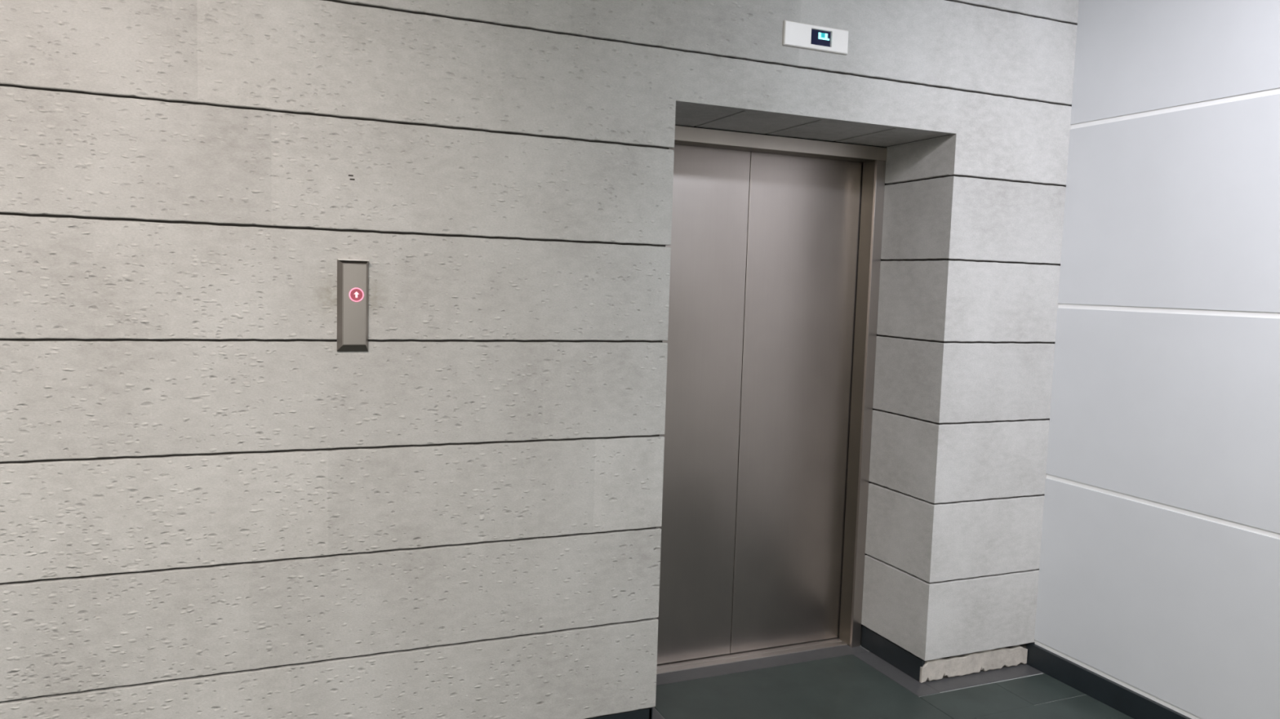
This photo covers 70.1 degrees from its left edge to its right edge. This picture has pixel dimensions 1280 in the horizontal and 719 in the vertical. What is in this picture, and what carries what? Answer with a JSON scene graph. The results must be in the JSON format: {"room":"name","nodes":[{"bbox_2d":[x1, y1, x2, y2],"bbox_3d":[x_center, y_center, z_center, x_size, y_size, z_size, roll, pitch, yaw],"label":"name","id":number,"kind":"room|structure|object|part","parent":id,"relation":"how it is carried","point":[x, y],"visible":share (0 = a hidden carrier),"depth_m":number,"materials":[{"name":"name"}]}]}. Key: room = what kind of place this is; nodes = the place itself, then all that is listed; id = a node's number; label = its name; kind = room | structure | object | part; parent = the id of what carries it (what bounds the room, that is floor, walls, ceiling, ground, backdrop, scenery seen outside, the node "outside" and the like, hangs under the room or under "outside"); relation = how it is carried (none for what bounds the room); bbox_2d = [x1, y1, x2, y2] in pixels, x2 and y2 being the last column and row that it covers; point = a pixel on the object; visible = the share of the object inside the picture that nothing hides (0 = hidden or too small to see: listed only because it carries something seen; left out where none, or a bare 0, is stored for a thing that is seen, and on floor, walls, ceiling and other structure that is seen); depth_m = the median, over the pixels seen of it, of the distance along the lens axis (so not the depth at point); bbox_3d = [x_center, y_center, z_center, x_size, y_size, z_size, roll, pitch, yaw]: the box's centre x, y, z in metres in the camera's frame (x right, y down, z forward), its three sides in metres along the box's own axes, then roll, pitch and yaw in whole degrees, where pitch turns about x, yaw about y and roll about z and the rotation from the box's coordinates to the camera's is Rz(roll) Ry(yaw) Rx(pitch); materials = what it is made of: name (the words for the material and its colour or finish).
{"room":"elevator lobby","nodes":[
{"label":"elevator lobby","id":0,"kind":"room"},
{"bbox_2d":[0,0,1079,718],"bbox_3d":[-1.564,-0.335,2.764,7.035,3.350,0.621,0,5,-23],"label":"wall","id":1,"kind":"structure","parent":0,"point":[211,508],"depth_m":2.85,"materials":[{"name":"concrete"}]},
{"bbox_2d":[337,258,368,351],"bbox_3d":[-0.858,-0.161,2.729,0.090,0.275,0.032,0,5,-23],"label":"panel","id":2,"kind":"object","parent":1,"relation":"attached to","point":[352,274],"visible":1,"depth_m":2.72,"materials":[{"name":"metal"}]},
{"bbox_2d":[587,707,652,718],"bbox_3d":[-2.425,1.298,2.457,5.194,0.096,0.416,0,5,-23],"label":"baseboard","id":3,"kind":"structure","parent":1,"relation":"attached to","point":[646,713],"depth_m":3.25,"materials":[{"name":"stone"}]},
{"bbox_2d":[656,125,887,674],"bbox_3d":[0.447,0.193,3.894,1.217,2.270,0.170,0,5,-23],"label":"door","id":4,"kind":"structure","parent":1,"relation":"in","point":[775,246],"depth_m":3.96,"materials":[{"name":"metal"}]},
{"bbox_3d":[0.162,0.194,3.818,0.572,2.207,0.035,0,5,-23],"label":"panel","id":5,"kind":"part","parent":4,"relation":"part of","materials":[{"name":"metal"}]},
{"bbox_3d":[0.399,1.312,3.976,1.181,0.024,0.080,0,5,-23],"label":"sill","id":6,"kind":"part","parent":4,"relation":"part of","materials":[{"name":"metal"}]},
{"bbox_3d":[0.694,0.191,4.045,0.581,2.207,0.035,0,5,-23],"label":"panel","id":7,"kind":"part","parent":4,"relation":"part of","materials":[{"name":"metal"}]},
{"bbox_2d":[782,20,848,54],"bbox_3d":[0.634,-1.158,3.280,0.272,0.084,0.012,0,5,-23],"label":"indicator","id":8,"kind":"object","parent":1,"relation":"attached to","point":[796,34],"visible":1,"depth_m":3.28,"materials":[{"name":"white plastic"}]},
{"bbox_2d":[861,626,924,683],"bbox_3d":[1.095,1.278,3.970,0.014,0.096,0.404,0,5,-23],"label":"baseboard","id":9,"kind":"structure","parent":1,"relation":"attached to","point":[891,653],"depth_m":3.96,"materials":[{"name":"stone"}]},
{"bbox_2d":[919,645,1027,683],"bbox_3d":[1.433,1.294,3.894,0.580,0.095,0.016,0,5,-23],"label":"baseboard","id":10,"kind":"object","parent":1,"relation":"attached to","point":[996,659],"visible":0.98,"depth_m":3.88,"materials":[{"name":"grey stone"}]},
{"bbox_2d":[652,637,1133,718],"bbox_3d":[-0.286,1.720,-0.253,7.360,0.150,7.519,0,5,-23],"label":"floor","id":11,"kind":"structure","parent":0,"point":[842,682],"depth_m":3.67,"materials":[{"name":"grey tile"}]},
{"bbox_2d":[1034,0,1279,718],"bbox_3d":[3.141,-0.026,0.867,0.160,3.350,6.600,0,5,-23],"label":"wall","id":12,"kind":"structure","parent":0,"point":[1159,575],"depth_m":3.39,"materials":[{"name":"paint"}]},
{"bbox_2d":[1026,643,1191,718],"bbox_3d":[3.007,1.592,0.986,0.019,0.098,6.629,0,5,-23],"label":"baseboard","id":13,"kind":"structure","parent":12,"relation":"attached to","point":[1125,700],"depth_m":3.67,"materials":[{"name":"stone"}]}
]}

